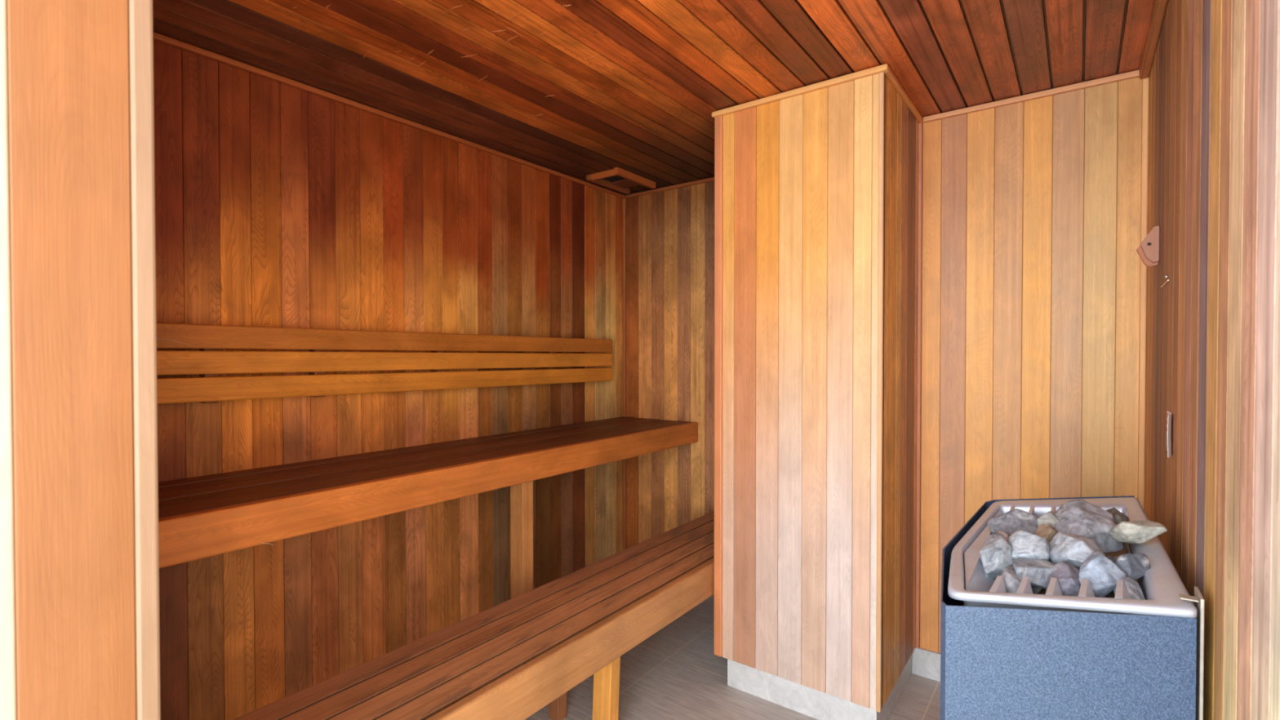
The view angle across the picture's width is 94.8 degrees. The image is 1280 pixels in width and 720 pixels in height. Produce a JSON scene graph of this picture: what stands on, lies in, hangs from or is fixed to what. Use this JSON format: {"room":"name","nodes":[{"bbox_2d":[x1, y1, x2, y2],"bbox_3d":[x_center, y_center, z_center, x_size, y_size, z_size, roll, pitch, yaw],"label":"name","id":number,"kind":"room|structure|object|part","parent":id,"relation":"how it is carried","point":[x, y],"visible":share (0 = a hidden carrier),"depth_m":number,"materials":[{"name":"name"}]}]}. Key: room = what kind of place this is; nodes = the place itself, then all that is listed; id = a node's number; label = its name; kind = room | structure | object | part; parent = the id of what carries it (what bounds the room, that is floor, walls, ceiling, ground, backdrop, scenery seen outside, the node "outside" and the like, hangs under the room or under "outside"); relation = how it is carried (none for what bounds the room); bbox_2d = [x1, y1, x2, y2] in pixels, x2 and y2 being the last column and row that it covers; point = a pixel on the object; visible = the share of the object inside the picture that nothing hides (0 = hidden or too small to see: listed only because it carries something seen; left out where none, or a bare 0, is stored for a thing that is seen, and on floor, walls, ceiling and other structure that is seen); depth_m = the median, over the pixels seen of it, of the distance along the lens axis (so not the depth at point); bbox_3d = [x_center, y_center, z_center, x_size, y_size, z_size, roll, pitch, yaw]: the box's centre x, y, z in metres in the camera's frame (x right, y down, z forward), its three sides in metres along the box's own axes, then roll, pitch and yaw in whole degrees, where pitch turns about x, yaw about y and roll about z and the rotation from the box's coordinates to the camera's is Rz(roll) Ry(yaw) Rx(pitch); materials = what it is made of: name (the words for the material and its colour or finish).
{"room":"spa","nodes":[
{"label":"spa","id":0,"kind":"room"},
{"bbox_2d":[153,40,622,719],"bbox_3d":[-0.847,0.139,2.402,0.030,2.159,2.492,1,1,37],"label":"wall","id":1,"kind":"structure","parent":0,"point":[277,204],"depth_m":2.12,"materials":[{"name":"brown wood"}]},
{"bbox_2d":[155,322,612,404],"bbox_3d":[-0.858,0.006,2.301,0.069,0.238,2.283,1,1,37],"label":"backrest","id":2,"kind":"object","parent":1,"relation":"attached to","point":[208,362],"visible":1,"depth_m":2.03,"materials":[{"name":"brown wood"}]},
{"bbox_3d":[-0.839,-0.071,2.286,0.022,0.084,2.283,1,1,37],"label":"rail","id":3,"kind":"part","parent":2,"relation":"part of","materials":[{"name":"brown wood"}]},
{"bbox_3d":[-0.839,0.083,2.288,0.022,0.084,2.283,1,1,37],"label":"rail","id":4,"kind":"part","parent":2,"relation":"part of","materials":[{"name":"brown wood"}]},
{"bbox_3d":[-0.839,0.004,2.287,0.022,0.081,2.283,1,1,37],"label":"rail","id":5,"kind":"part","parent":2,"relation":"part of","materials":[{"name":"brown wood"}]},
{"bbox_2d":[153,31,626,198],"bbox_3d":[-0.827,-0.919,2.373,0.020,0.018,2.492,1,1,37],"label":"trim","id":6,"kind":"structure","parent":1,"relation":"attached to","point":[157,37],"depth_m":2.09,"materials":[{"name":"brown wood"}]},
{"bbox_2d":[152,0,1154,195],"bbox_3d":[0.029,-0.935,1.640,2.290,0.031,2.684,1,1,37],"label":"ceiling","id":7,"kind":"structure","parent":0,"point":[578,89],"depth_m":1.76,"materials":[{"name":"brown wood"}]},
{"bbox_2d":[586,167,655,194],"bbox_3d":[-0.093,-0.925,3.057,0.213,0.031,0.340,1,1,37],"label":"ceiling vent","id":8,"kind":"object","parent":7,"relation":"in","point":[617,179],"visible":1,"depth_m":3.04,"materials":[{"name":"brown wood"}]},
{"bbox_2d":[625,181,714,548],"bbox_3d":[0.322,0.130,3.103,1.010,2.159,0.030,1,1,37],"label":"wall","id":9,"kind":"structure","parent":0,"point":[670,233],"depth_m":3.19,"materials":[{"name":"brown wood"}]},
{"bbox_2d":[622,198,626,550],"bbox_3d":[-0.089,0.141,3.381,0.016,2.129,0.016,1,1,37],"label":"trim","id":10,"kind":"structure","parent":9,"relation":"attached to","point":[624,199],"depth_m":3.37,"materials":[{"name":"brown wood"}]},
{"bbox_2d":[625,177,714,198],"bbox_3d":[0.315,-0.928,3.066,0.984,0.018,0.016,1,1,37],"label":"trim","id":11,"kind":"structure","parent":9,"relation":"attached to","point":[712,179],"depth_m":3.17,"materials":[{"name":"brown wood"}]},
{"bbox_2d":[524,594,940,719],"bbox_3d":[0.005,1.259,1.637,2.348,0.060,2.804,1,1,37],"label":"floor","id":12,"kind":"structure","parent":0,"point":[675,673],"depth_m":2.18,"materials":[{"name":"tile"}]},
{"bbox_2d":[158,416,697,599],"bbox_3d":[-0.630,0.780,2.258,0.498,0.883,2.470,1,1,37],"label":"bench","id":13,"kind":"object","parent":12,"relation":"on","point":[202,517],"visible":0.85,"depth_m":1.82,"materials":[{"name":"brown wood"}]},
{"bbox_3d":[-0.439,0.834,2.190,0.069,0.777,0.053,1,1,37],"label":"post","id":14,"kind":"part","parent":13,"relation":"part of","materials":[{"name":"brown wood"}]},
{"bbox_2d":[233,511,714,719],"bbox_3d":[-0.182,1.000,1.926,0.367,0.452,2.470,1,1,37],"label":"bench","id":15,"kind":"object","parent":12,"relation":"on","point":[516,657],"visible":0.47,"depth_m":1.66,"materials":[{"name":"brown wood"}]},
{"bbox_3d":[-0.281,1.051,2.014,0.046,0.347,0.046,1,1,37],"label":"leg","id":16,"kind":"part","parent":15,"relation":"part of","materials":[{"name":"brown wood"}]},
{"bbox_3d":[-0.107,1.051,1.870,0.072,0.352,0.065,1,1,37],"label":"leg","id":17,"kind":"part","parent":15,"relation":"part of","materials":[{"name":"brown wood"}]},
{"bbox_2d":[940,495,1204,719],"bbox_3d":[0.878,0.774,1.252,0.390,0.919,0.740,1,1,37],"label":"heater","id":18,"kind":"object","parent":12,"relation":"on","point":[1048,655],"depth_m":0.99,"materials":[{"name":"metal"}]},
{"bbox_3d":[0.768,0.421,1.304,0.066,0.071,0.530,1,1,37],"label":"plate","id":19,"kind":"part","parent":18,"relation":"part of","materials":[{"name":"metal"}]},
{"bbox_3d":[0.726,0.403,1.202,0.060,0.088,0.116,0,1,25],"label":"heater stone","id":20,"kind":"part","parent":18,"relation":"part of","materials":[{"name":"grey stone"}]},
{"bbox_3d":[0.711,0.428,1.123,0.051,0.060,0.088,0,1,33],"label":"heater stone","id":21,"kind":"part","parent":18,"relation":"part of","materials":[{"name":"grey stone"}]},
{"bbox_3d":[0.786,0.384,1.194,0.074,0.071,0.106,1,1,36],"label":"heater stone","id":22,"kind":"part","parent":18,"relation":"part of","materials":[{"name":"grey stone"}]},
{"bbox_3d":[0.761,0.406,1.125,0.084,0.041,0.096,1,1,38],"label":"heater stone","id":23,"kind":"part","parent":18,"relation":"part of","materials":[{"name":"grey stone"}]},
{"bbox_3d":[0.754,0.440,1.146,0.073,0.058,0.084,0,1,34],"label":"heater stone","id":24,"kind":"part","parent":18,"relation":"part of","materials":[{"name":"grey stone"}]},
{"bbox_3d":[0.912,0.373,1.288,0.080,0.083,0.099,0,1,27],"label":"heater stone","id":25,"kind":"part","parent":18,"relation":"part of","materials":[{"name":"grey stone"}]},
{"bbox_3d":[0.781,0.414,1.085,0.099,0.079,0.061,-1,1,-40],"label":"heater stone","id":26,"kind":"part","parent":18,"relation":"part of","materials":[{"name":"grey stone"}]},
{"bbox_3d":[0.910,0.415,1.150,0.062,0.064,0.107,0,1,34],"label":"heater stone","id":27,"kind":"part","parent":18,"relation":"part of","materials":[{"name":"grey stone"}]},
{"bbox_3d":[1.034,0.364,1.283,0.049,0.082,0.088,0,1,18],"label":"heater stone","id":28,"kind":"part","parent":18,"relation":"part of","materials":[{"name":"grey stone"}]},
{"bbox_3d":[0.845,0.408,1.017,0.036,0.061,0.067,0,1,20],"label":"heater stone","id":29,"kind":"part","parent":18,"relation":"part of","materials":[{"name":"grey stone"}]},
{"bbox_2d":[1124,542,1138,583],"bbox_3d":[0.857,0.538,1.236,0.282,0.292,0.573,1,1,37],"label":"stone","id":30,"kind":"object","parent":18,"relation":"on","point":[1129,548],"depth_m":1.24,"materials":[{"name":"grey stone"}]},
{"bbox_3d":[0.982,0.339,1.161,0.078,0.047,0.073,0,1,18],"label":"heater stone","id":31,"kind":"part","parent":18,"relation":"part of","materials":[{"name":"grey stone"}]},
{"bbox_3d":[0.876,0.701,0.927,0.004,0.674,0.062,1,1,37],"label":"plate","id":32,"kind":"part","parent":18,"relation":"part of","materials":[{"name":"metal"}]},
{"bbox_3d":[0.831,0.432,1.263,0.098,0.057,0.066,15,-11,-36],"label":"heater stone","id":33,"kind":"object","parent":18,"relation":"in","visible":0},
{"bbox_2d":[997,530,1009,540],"bbox_3d":[0.775,0.390,1.264,0.039,0.048,0.074,1,1,41],"label":"rock","id":34,"kind":"object","parent":33,"relation":"on","point":[1005,535],"visible":0.14,"depth_m":1.25,"materials":[{"name":"stone"}]},
{"bbox_2d":[986,508,1038,535],"bbox_3d":[0.851,0.376,1.315,0.103,0.088,0.106,0,1,-21],"label":"rock","id":35,"kind":"object","parent":33,"relation":"on","point":[1016,519],"visible":0.49,"depth_m":1.30,"materials":[{"name":"grey stone"}]},
{"bbox_2d":[1034,524,1057,542],"bbox_3d":[0.852,0.376,1.238,0.072,0.056,0.041,-1,1,-38],"label":"rock","id":36,"kind":"object","parent":33,"relation":"on","point":[1047,531],"visible":0.42,"depth_m":1.23,"materials":[{"name":"brown stone"}]},
{"label":"heater stone","id":37,"kind":"object","parent":18,"relation":"in","visible":0},
{"bbox_2d":[1078,551,1151,597],"bbox_3d":[0.868,0.393,1.065,0.112,0.089,0.137,1,1,41],"label":"rock","id":38,"kind":"object","parent":37,"relation":"on","point":[1103,574],"depth_m":1.05,"materials":[{"name":"grey stone"}]},
{"bbox_3d":[0.892,0.379,1.071,0.082,0.062,0.057,0,1,-28],"label":"heater stone","id":39,"kind":"part","parent":38,"relation":"part of","materials":[{"name":"grey stone"}]},
{"label":"heater stone","id":40,"kind":"object","parent":18,"relation":"in","visible":0},
{"bbox_2d":[1048,531,1105,568],"bbox_3d":[0.852,0.381,1.158,0.084,0.074,0.132,0,1,7],"label":"rock","id":41,"kind":"object","parent":40,"relation":"on","point":[1073,549],"depth_m":1.13,"materials":[{"name":"grey stone"}]},
{"bbox_3d":[0.837,0.388,1.182,0.033,0.060,0.083,0,1,18],"label":"heater stone","id":42,"kind":"part","parent":41,"relation":"part of","materials":[{"name":"grey stone"}]},
{"bbox_2d":[1054,498,1124,553],"bbox_3d":[0.956,0.355,1.265,0.158,0.101,0.122,0,1,-6],"label":"rock","id":43,"kind":"object","parent":40,"relation":"on","point":[1078,517],"visible":0.69,"depth_m":1.23,"materials":[{"name":"grey stone"}]},
{"bbox_2d":[722,73,885,710],"bbox_3d":[0.544,0.096,2.043,0.567,2.045,0.030,1,1,37],"label":"wall","id":44,"kind":"structure","parent":0,"point":[801,171],"depth_m":2.01,"materials":[{"name":"brown wood"}]},
{"bbox_2d":[714,115,723,656],"bbox_3d":[0.297,0.096,2.214,0.034,2.041,0.023,1,1,37],"label":"trim","id":45,"kind":"structure","parent":44,"relation":"attached to","point":[718,121],"depth_m":2.20,"materials":[{"name":"brown wood"}]},
{"bbox_2d":[711,63,888,117],"bbox_3d":[0.521,-0.913,2.017,0.624,0.019,0.018,1,1,37],"label":"trim","id":46,"kind":"structure","parent":44,"relation":"attached to","point":[882,68],"depth_m":1.98,"materials":[{"name":"brown wood"}]},
{"bbox_2d":[727,658,878,719],"bbox_3d":[0.550,1.171,2.058,0.537,0.104,0.022,1,1,37],"label":"baseboard","id":47,"kind":"structure","parent":44,"relation":"attached to","point":[817,704],"depth_m":2.05,"materials":[{"name":"tile"}]},
{"bbox_2d":[875,71,884,712],"bbox_3d":[0.762,0.101,1.868,0.015,2.042,0.016,1,1,37],"label":"trim","id":48,"kind":"structure","parent":44,"relation":"attached to","point":[882,75],"depth_m":1.86,"materials":[{"name":"brown wood"}]},
{"bbox_2d":[881,75,919,706],"bbox_3d":[0.910,0.096,2.084,0.030,2.045,0.510,1,1,37],"label":"wall","id":49,"kind":"structure","parent":0,"point":[901,126],"depth_m":2.05,"materials":[{"name":"brown wood"}]},
{"bbox_2d":[878,654,911,719],"bbox_3d":[0.910,1.171,2.110,0.019,0.104,0.492,1,1,37],"label":"baseboard","id":50,"kind":"structure","parent":49,"relation":"attached to","point":[895,694],"depth_m":2.10,"materials":[{"name":"tile"}]},
{"bbox_2d":[884,66,923,123],"bbox_3d":[0.925,-0.914,2.053,0.017,0.019,0.522,1,1,37],"label":"trim","id":51,"kind":"structure","parent":49,"relation":"attached to","point":[890,75],"depth_m":2.02,"materials":[{"name":"brown wood"}]},
{"bbox_2d":[915,122,922,648],"bbox_3d":[1.075,0.104,2.270,0.013,2.023,0.016,1,1,37],"label":"trim","id":52,"kind":"structure","parent":49,"relation":"attached to","point":[920,125],"depth_m":2.26,"materials":[{"name":"brown wood"}]},
{"bbox_2d":[919,76,1142,653],"bbox_3d":[1.345,0.095,2.097,0.692,2.045,0.030,1,1,37],"label":"wall","id":53,"kind":"structure","parent":0,"point":[1031,221],"depth_m":2.06,"materials":[{"name":"brown wood"}]},
{"bbox_2d":[911,647,940,681],"bbox_3d":[1.330,1.170,2.102,0.662,0.104,0.022,1,1,37],"label":"baseboard","id":54,"kind":"structure","parent":53,"relation":"attached to","point":[926,663],"depth_m":2.26,"materials":[{"name":"tile"}]},
{"bbox_2d":[923,69,1139,122],"bbox_3d":[1.339,-0.914,2.058,0.640,0.019,0.018,1,1,37],"label":"trim","id":55,"kind":"structure","parent":53,"relation":"attached to","point":[1132,74],"depth_m":2.03,"materials":[{"name":"brown wood"}]},
{"bbox_2d":[1144,0,1279,719],"bbox_3d":[0.886,0.158,0.881,0.030,2.159,2.469,1,1,37],"label":"wall","id":56,"kind":"structure","parent":0,"point":[1213,328],"depth_m":0.88,"materials":[{"name":"brown wood"}]},
{"bbox_2d":[1137,76,1149,510],"bbox_3d":[1.599,0.111,1.875,0.016,2.020,0.024,1,1,37],"label":"trim","id":57,"kind":"structure","parent":56,"relation":"attached to","point":[1145,82],"depth_m":1.86,"materials":[{"name":"brown wood"}]},
{"bbox_2d":[1136,226,1159,266],"bbox_3d":[1.379,-0.306,1.600,0.045,0.106,0.032,1,1,37],"label":"wall block","id":58,"kind":"object","parent":56,"relation":"attached to","point":[1148,251],"visible":1,"depth_m":1.59,"materials":[{"name":"brown wood"}]},
{"bbox_2d":[1139,0,1168,79],"bbox_3d":[0.909,-0.890,0.943,0.024,0.036,2.273,1,1,37],"label":"trim","id":59,"kind":"structure","parent":56,"relation":"attached to","point":[1159,7],"depth_m":1.61,"materials":[{"name":"brown wood"}]},
{"bbox_2d":[1160,275,1168,287],"bbox_3d":[1.287,-0.194,1.445,0.008,0.020,0.150,1,1,37],"label":"nail","id":60,"kind":"object","parent":56,"relation":"attached to","point":[1166,276],"visible":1,"depth_m":1.41,"materials":[{"name":"metal"}]},
{"bbox_2d":[1165,410,1172,457],"bbox_3d":[1.210,0.167,1.347,0.008,0.094,0.134,1,1,41],"label":"warning label","id":61,"kind":"object","parent":56,"relation":"attached to","point":[1169,415],"visible":1,"depth_m":1.31,"materials":[{"name":"white plastic"}]},
{"bbox_3d":[-1.050,0.158,0.981,1.344,2.159,0.030,1,1,37],"label":"wall","id":62,"kind":"structure","parent":0,"visible":0},
{"bbox_2d":[6,0,136,719],"bbox_3d":[-0.536,0.162,0.559,0.025,2.158,0.082,1,1,37],"label":"trim","id":63,"kind":"structure","parent":62,"relation":"attached to","point":[69,170],"depth_m":0.55,"materials":[{"name":"brown wood"}]},
{"bbox_2d":[128,0,160,719],"bbox_3d":[-0.505,0.162,0.599,0.028,2.158,0.018,1,1,37],"label":"trim","id":64,"kind":"structure","parent":62,"relation":"attached to","point":[140,24],"depth_m":0.59,"materials":[{"name":"brown wood"}]},
{"bbox_3d":[-1.103,0.153,0.968,1.374,2.170,0.051,1,1,37],"label":"wall","id":65,"kind":"structure","parent":0,"visible":0},
{"bbox_2d":[0,0,16,719],"bbox_3d":[-0.600,0.152,0.545,0.108,2.178,0.017,1,1,37],"label":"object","id":66,"kind":"structure","parent":65,"relation":"attached to","point":[7,608],"depth_m":0.51,"materials":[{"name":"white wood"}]}
]}

